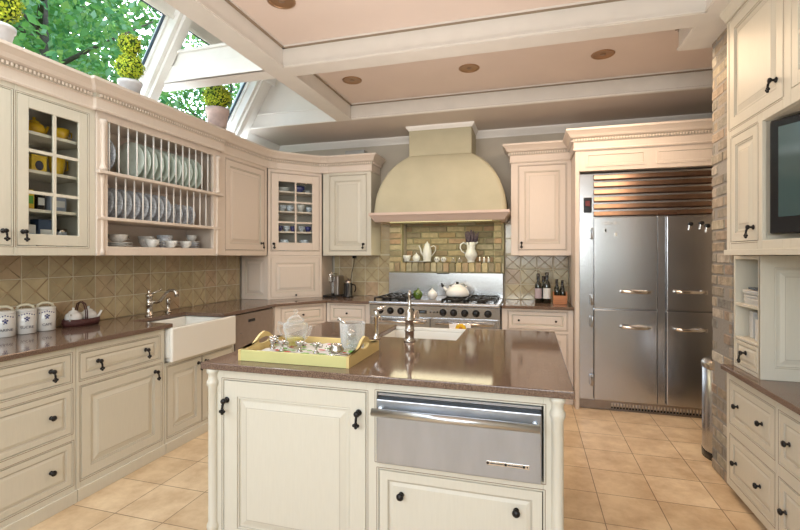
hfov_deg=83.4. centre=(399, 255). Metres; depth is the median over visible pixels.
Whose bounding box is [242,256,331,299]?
appliance garage
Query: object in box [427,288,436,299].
teapot
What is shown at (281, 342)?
cup
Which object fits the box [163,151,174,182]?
dinner plate
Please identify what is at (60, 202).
carton
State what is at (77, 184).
upper cabinet
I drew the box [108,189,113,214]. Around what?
plate
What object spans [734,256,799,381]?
hutch
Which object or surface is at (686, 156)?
refrigerator surround
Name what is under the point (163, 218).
plate
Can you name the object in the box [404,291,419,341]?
faucet
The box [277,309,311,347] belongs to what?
glass teapot
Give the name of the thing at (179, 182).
dinner plate
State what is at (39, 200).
carton
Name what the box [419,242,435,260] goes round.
coffee pot
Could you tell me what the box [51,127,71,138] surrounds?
teacup
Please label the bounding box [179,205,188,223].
plate
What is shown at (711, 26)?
ceiling beam
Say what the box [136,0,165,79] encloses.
window
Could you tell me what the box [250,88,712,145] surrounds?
ceiling
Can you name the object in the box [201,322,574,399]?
island countertop
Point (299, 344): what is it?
cup
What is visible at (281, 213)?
shelf
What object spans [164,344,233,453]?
base cabinet
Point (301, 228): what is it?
mug
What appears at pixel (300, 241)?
bowl
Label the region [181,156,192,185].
dinner plate
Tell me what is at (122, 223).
shelf
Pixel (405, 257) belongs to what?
teacup
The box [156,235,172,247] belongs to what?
teacup
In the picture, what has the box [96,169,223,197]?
shelf
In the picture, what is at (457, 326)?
print
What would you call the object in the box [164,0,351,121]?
ceiling beam
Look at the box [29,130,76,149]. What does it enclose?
shelf
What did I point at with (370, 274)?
backsplash
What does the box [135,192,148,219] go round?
plate
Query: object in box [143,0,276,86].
ceiling beam
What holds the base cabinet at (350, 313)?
on the floor
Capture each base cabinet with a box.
[0,347,76,529]
[76,329,165,501]
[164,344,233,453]
[272,303,326,335]
[327,303,370,323]
[502,308,573,404]
[727,373,776,529]
[777,402,799,529]
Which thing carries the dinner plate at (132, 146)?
on the upper cabinet at (204, 200)
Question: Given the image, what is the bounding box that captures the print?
[455,324,465,328]
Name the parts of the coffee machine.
water tank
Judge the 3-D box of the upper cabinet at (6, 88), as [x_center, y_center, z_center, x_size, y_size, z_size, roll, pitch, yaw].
[-2.399,-0.480,2.150,0.388,0.960,0.800,0,0,16]
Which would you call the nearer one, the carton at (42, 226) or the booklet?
the booklet
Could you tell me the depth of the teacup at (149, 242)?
3.43 m
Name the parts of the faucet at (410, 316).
spout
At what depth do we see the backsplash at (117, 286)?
3.49 m
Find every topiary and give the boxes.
[0,0,25,42]
[113,32,145,93]
[202,85,232,128]
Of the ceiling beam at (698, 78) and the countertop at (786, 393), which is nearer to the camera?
the countertop at (786, 393)
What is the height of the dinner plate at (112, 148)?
0.270 m
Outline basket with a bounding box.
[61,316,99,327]
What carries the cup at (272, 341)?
on the napkin
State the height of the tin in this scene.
0.112 m
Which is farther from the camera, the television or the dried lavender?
the dried lavender
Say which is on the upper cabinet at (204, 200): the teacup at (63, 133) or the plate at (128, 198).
the plate at (128, 198)
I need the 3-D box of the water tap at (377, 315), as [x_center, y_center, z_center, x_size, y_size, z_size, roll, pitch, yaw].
[-0.131,0.389,2.644,0.077,0.192,0.114,0,0,-15]
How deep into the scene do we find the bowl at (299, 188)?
5.20 m
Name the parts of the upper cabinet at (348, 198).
door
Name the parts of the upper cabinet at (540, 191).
door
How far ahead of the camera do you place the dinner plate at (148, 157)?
3.42 m
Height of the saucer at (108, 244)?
0.015 m
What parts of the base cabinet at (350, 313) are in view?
drawer, bead moulding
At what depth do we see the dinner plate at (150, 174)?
3.48 m
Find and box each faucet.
[145,288,178,315]
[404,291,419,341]
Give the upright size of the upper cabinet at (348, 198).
0.960 m
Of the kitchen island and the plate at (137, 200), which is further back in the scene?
the plate at (137, 200)
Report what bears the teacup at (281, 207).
on the upper cabinet at (276, 178)
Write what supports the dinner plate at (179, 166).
on the upper cabinet at (204, 200)
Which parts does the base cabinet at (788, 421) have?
knob, knob, drawer, drawer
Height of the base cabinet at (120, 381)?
0.885 m
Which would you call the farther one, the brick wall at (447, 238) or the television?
the brick wall at (447, 238)
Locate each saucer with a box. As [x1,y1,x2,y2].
[108,242,131,244]
[108,244,132,246]
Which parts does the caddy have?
handle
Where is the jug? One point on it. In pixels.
(471, 254)
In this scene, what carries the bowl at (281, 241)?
in the upper cabinet at (276, 178)
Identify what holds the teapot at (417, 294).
on the range cooker
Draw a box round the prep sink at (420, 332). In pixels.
[382,326,465,339]
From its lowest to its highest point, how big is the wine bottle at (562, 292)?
0.182 m
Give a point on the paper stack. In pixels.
(750, 296)
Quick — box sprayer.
[165,297,170,312]
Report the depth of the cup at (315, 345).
2.08 m
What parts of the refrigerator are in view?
trim, door, door, handle, handle, post, door, door, handle, handle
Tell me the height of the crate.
0.120 m
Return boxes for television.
[770,113,799,233]
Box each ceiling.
[232,0,712,102]
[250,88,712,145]
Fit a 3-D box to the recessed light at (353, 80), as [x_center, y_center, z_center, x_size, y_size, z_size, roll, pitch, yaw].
[-0.426,-1.556,3.995,0.172,0.008,0.172,0,0,16]
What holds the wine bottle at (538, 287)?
on the countertop at (508, 303)
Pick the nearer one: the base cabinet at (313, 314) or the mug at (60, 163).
the mug at (60, 163)
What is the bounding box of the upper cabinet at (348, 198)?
[323,171,380,255]
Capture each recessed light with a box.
[267,0,295,8]
[342,76,361,84]
[459,64,479,72]
[591,49,614,59]
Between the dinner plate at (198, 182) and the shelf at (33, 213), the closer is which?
the shelf at (33, 213)
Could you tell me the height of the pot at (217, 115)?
0.226 m
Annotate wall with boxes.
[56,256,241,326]
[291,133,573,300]
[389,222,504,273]
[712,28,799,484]
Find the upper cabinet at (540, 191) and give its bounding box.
[511,160,570,255]
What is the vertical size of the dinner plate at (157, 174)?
0.286 m
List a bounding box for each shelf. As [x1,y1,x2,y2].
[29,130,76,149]
[29,169,76,183]
[29,208,76,217]
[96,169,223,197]
[97,216,220,229]
[279,191,311,196]
[279,211,311,215]
[279,231,311,233]
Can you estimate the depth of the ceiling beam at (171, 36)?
3.55 m
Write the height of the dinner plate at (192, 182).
0.286 m
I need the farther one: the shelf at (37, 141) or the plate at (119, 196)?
the plate at (119, 196)
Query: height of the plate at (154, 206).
0.224 m
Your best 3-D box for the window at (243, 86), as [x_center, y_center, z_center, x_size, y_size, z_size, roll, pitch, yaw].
[-1.829,-1.550,4.171,0.387,0.653,0.940,0,0,16]
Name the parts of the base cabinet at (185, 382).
door, door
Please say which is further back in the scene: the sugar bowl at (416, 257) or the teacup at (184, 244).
the sugar bowl at (416, 257)
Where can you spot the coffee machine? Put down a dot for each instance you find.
(337, 282)
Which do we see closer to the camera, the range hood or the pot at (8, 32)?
the pot at (8, 32)
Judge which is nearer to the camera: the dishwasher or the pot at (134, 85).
the pot at (134, 85)
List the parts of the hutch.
drop pull, drawer, panel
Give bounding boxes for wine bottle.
[535,273,541,302]
[541,276,544,302]
[543,273,550,303]
[554,282,559,295]
[560,284,564,295]
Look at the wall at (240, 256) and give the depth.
5.03 m
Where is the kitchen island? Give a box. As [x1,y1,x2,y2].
[207,369,565,529]
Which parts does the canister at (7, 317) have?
handle, lid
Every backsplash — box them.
[0,256,239,325]
[335,210,567,300]
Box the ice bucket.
[337,317,364,350]
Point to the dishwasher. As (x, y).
(249, 325)
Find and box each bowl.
[279,240,288,250]
[293,186,304,191]
[299,240,308,250]
[413,253,419,260]
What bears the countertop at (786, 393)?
on the base cabinet at (788, 421)
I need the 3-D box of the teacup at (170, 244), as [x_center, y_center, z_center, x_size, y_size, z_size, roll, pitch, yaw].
[-1.864,-0.092,3.647,0.104,0.056,0.104,0,0,2]
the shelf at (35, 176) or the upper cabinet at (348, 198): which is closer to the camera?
the shelf at (35, 176)
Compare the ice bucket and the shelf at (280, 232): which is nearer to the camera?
the ice bucket
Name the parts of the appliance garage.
panel, door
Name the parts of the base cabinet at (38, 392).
drawer, drawer, drawer, knob, knob, drop pull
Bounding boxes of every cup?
[268,338,278,348]
[278,340,288,350]
[295,341,305,351]
[311,342,322,353]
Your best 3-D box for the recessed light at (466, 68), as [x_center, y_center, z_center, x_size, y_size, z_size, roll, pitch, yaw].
[0.575,-1.556,3.737,0.172,0.008,0.172,0,0,16]
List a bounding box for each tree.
[9,0,176,105]
[16,0,128,74]
[144,34,239,120]
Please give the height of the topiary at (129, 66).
0.479 m
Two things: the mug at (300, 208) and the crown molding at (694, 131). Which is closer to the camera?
the crown molding at (694, 131)
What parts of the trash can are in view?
lid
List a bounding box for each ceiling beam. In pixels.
[138,9,192,100]
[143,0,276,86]
[162,43,274,91]
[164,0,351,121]
[226,79,271,138]
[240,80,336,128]
[246,113,712,151]
[283,0,705,75]
[351,67,712,119]
[675,0,730,50]
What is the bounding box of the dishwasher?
[231,307,272,351]
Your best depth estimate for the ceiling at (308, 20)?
3.43 m
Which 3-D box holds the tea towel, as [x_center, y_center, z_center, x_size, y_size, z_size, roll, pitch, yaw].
[0.588,0.780,4.399,0.210,0.240,0.051,0,0,16]
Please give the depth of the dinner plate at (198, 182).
3.96 m
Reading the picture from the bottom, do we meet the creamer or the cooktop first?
the creamer
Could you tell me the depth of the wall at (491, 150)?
5.06 m
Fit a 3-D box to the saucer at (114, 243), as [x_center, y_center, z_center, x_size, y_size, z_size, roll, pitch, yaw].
[-2.047,-0.087,3.256,0.196,0.015,0.195,0,0,16]
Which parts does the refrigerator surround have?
panel, over panel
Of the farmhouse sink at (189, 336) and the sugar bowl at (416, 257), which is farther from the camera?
the sugar bowl at (416, 257)
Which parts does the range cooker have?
control knob, handle, control knob, oven door, control panel, control knob, control knob, handle, control knob, oven door, control knob, control knob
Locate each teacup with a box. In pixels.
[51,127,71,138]
[108,234,128,241]
[137,236,154,246]
[144,239,159,246]
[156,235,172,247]
[161,241,177,247]
[177,241,191,247]
[186,235,196,240]
[279,205,285,210]
[286,205,293,210]
[403,255,410,260]
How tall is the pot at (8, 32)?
0.116 m
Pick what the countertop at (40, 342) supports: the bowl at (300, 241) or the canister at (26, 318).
the canister at (26, 318)
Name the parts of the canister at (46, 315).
handle, lid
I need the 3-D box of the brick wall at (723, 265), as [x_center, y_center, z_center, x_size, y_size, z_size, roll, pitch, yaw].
[2.306,0.000,2.748,0.594,2.800,0.308,0,0,16]
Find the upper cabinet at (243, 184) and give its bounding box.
[220,153,266,255]
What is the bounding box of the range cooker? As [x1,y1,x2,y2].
[369,272,503,328]
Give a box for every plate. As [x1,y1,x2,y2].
[108,188,122,217]
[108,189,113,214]
[110,140,115,168]
[114,142,144,175]
[117,189,131,217]
[126,191,140,218]
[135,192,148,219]
[138,144,150,177]
[144,193,156,220]
[146,146,157,178]
[151,148,163,180]
[152,195,163,220]
[157,149,167,181]
[160,196,170,221]
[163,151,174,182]
[165,203,175,222]
[170,153,181,183]
[171,204,182,222]
[174,154,187,184]
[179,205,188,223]
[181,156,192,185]
[185,206,194,223]
[186,158,197,187]
[191,159,200,188]
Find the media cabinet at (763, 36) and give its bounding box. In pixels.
[719,0,799,254]
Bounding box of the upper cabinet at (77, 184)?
[13,84,94,255]
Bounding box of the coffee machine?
[323,273,343,297]
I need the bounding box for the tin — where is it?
[29,154,46,171]
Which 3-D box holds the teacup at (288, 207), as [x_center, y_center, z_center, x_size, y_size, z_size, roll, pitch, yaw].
[-1.273,-0.539,5.191,0.096,0.072,0.096,0,0,-8]
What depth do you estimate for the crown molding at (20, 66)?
3.27 m
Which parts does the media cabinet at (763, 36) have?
door, drop pull, door, bead moulding, drop pull, door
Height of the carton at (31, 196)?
0.120 m
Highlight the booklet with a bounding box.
[749,311,757,337]
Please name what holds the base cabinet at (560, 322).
on the floor
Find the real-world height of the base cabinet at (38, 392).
0.885 m
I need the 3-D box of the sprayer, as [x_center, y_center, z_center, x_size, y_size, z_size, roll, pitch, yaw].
[-1.972,0.421,3.822,0.048,0.128,0.047,0,0,16]
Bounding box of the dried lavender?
[465,230,478,244]
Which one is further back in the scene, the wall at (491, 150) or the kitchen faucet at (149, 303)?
the wall at (491, 150)
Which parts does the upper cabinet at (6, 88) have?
drop pull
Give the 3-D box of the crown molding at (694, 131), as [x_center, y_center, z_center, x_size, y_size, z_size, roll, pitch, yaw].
[2.007,-1.046,4.294,2.005,0.188,0.775,0,0,16]
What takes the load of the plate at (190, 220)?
on the upper cabinet at (204, 200)
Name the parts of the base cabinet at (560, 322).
bead moulding, drawer, door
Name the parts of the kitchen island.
corner post, drop pull, door, drop pull, knob, handle, warming drawer, drawer, knob, corner post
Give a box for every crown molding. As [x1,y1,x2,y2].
[0,38,385,175]
[503,118,712,166]
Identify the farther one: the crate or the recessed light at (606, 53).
the crate
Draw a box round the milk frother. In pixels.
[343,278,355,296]
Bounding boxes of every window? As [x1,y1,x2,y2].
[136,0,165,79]
[189,31,245,122]
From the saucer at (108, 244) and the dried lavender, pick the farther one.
the dried lavender
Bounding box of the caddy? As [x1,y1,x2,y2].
[61,301,99,327]
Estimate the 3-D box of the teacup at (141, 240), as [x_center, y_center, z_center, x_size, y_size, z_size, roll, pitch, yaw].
[-2.038,-0.109,3.611,0.126,0.088,0.126,0,0,-29]
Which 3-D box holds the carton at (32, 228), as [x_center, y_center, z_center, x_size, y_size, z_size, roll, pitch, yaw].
[-2.222,-0.101,2.650,0.071,0.165,0.090,0,0,16]
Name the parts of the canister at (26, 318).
handle, lid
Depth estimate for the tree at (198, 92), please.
8.60 m
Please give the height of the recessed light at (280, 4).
0.008 m
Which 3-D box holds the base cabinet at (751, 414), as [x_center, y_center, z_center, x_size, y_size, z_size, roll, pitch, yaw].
[2.144,1.018,2.329,0.633,0.675,0.565,0,0,16]
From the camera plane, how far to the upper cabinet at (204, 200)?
3.56 m
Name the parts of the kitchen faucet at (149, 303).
spout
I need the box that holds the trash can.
[701,356,712,460]
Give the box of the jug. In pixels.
[460,241,477,261]
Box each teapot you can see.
[29,117,48,133]
[64,307,81,321]
[80,306,101,318]
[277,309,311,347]
[413,288,422,298]
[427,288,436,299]
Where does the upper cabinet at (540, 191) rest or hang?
attached to the wall at (491, 150)
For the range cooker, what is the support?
on the floor
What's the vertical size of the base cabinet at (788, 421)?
0.675 m
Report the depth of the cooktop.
4.58 m
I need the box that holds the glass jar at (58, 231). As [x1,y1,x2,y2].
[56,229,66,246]
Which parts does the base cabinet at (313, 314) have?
door, drawer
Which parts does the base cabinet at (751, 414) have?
knob, drawer, drawer, knob, knob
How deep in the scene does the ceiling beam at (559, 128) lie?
5.01 m
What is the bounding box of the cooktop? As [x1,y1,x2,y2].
[369,296,503,307]
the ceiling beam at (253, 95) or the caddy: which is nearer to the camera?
the caddy
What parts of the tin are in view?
lid, label panel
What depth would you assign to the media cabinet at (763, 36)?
2.27 m
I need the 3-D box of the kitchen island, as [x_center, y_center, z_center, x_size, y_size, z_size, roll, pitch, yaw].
[0.029,0.958,2.426,1.544,0.885,1.358,0,0,16]
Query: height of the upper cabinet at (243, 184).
0.960 m
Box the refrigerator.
[579,168,712,417]
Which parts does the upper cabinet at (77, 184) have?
drop pull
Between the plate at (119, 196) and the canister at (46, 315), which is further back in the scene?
the plate at (119, 196)
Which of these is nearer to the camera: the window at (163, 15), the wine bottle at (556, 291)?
the window at (163, 15)
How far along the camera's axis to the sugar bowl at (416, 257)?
5.21 m
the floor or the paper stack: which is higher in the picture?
the paper stack
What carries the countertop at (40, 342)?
on the base cabinet at (313, 314)
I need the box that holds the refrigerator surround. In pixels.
[569,143,712,408]
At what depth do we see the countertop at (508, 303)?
4.36 m
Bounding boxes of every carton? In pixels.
[17,224,35,245]
[29,189,33,208]
[30,219,51,245]
[34,194,44,209]
[45,196,65,211]
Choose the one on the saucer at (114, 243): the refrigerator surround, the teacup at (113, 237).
the teacup at (113, 237)
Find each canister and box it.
[0,305,15,337]
[14,303,36,334]
[35,301,56,330]
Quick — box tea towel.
[449,322,470,328]
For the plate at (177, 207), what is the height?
0.176 m
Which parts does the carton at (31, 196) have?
label panel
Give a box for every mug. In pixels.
[48,156,67,174]
[297,205,303,211]
[298,226,304,231]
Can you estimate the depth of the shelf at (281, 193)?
5.20 m
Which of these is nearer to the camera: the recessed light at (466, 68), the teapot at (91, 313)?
the teapot at (91, 313)
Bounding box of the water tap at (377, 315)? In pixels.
[372,306,385,339]
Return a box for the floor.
[28,404,767,529]
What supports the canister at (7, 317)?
on the countertop at (40, 342)
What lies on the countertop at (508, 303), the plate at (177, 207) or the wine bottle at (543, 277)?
the wine bottle at (543, 277)
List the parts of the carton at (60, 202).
label panel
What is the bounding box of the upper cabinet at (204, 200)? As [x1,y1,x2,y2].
[95,110,223,255]
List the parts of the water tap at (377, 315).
stem, lever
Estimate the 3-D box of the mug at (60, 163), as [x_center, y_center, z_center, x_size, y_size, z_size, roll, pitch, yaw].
[-2.212,-0.569,2.901,0.101,0.130,0.101,0,0,-29]
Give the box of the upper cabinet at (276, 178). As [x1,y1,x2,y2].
[267,168,321,255]
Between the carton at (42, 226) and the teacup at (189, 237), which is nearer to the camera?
the carton at (42, 226)
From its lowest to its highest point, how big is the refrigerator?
2.150 m
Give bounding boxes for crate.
[552,291,566,303]
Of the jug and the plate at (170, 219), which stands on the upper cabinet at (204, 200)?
the plate at (170, 219)
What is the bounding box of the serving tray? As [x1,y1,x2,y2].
[238,331,378,368]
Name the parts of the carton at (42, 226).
label panel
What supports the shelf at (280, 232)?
attached to the upper cabinet at (276, 178)
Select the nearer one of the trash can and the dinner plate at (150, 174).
the trash can
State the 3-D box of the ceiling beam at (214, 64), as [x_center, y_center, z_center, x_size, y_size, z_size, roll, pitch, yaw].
[-1.522,-1.525,3.616,1.070,0.250,0.175,0,0,16]
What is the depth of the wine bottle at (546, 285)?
4.53 m
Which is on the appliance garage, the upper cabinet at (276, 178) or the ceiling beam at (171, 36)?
the upper cabinet at (276, 178)
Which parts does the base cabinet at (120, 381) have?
drop pull, drawer, door, drop pull, drop pull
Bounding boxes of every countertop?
[0,295,377,361]
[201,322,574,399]
[501,299,573,310]
[721,364,799,414]
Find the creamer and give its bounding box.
[326,343,343,355]
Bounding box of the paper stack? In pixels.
[743,287,757,305]
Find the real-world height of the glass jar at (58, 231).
0.151 m
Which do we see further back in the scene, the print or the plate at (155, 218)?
the print
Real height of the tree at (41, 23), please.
7.316 m
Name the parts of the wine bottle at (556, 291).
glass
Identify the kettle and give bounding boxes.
[441,281,468,296]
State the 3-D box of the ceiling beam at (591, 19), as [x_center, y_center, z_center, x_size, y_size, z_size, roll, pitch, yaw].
[0.469,-1.480,3.050,2.750,0.160,0.204,0,0,16]
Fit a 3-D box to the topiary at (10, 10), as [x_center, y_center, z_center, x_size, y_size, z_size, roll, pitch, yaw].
[-2.206,-1.324,2.453,0.249,0.371,0.248,0,0,16]
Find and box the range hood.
[368,121,510,224]
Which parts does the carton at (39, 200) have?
label panel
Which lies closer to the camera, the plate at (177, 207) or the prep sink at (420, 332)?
the prep sink at (420, 332)
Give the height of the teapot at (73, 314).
0.116 m
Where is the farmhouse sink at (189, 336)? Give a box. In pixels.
[150,315,235,362]
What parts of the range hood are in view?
crown moulding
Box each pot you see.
[0,21,16,42]
[117,78,142,93]
[205,105,229,128]
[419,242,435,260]
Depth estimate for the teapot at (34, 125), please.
2.74 m
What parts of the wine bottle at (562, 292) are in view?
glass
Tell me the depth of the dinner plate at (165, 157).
3.60 m
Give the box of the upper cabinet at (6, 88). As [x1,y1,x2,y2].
[0,80,13,255]
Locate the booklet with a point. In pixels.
(753, 315)
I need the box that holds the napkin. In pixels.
[260,343,357,355]

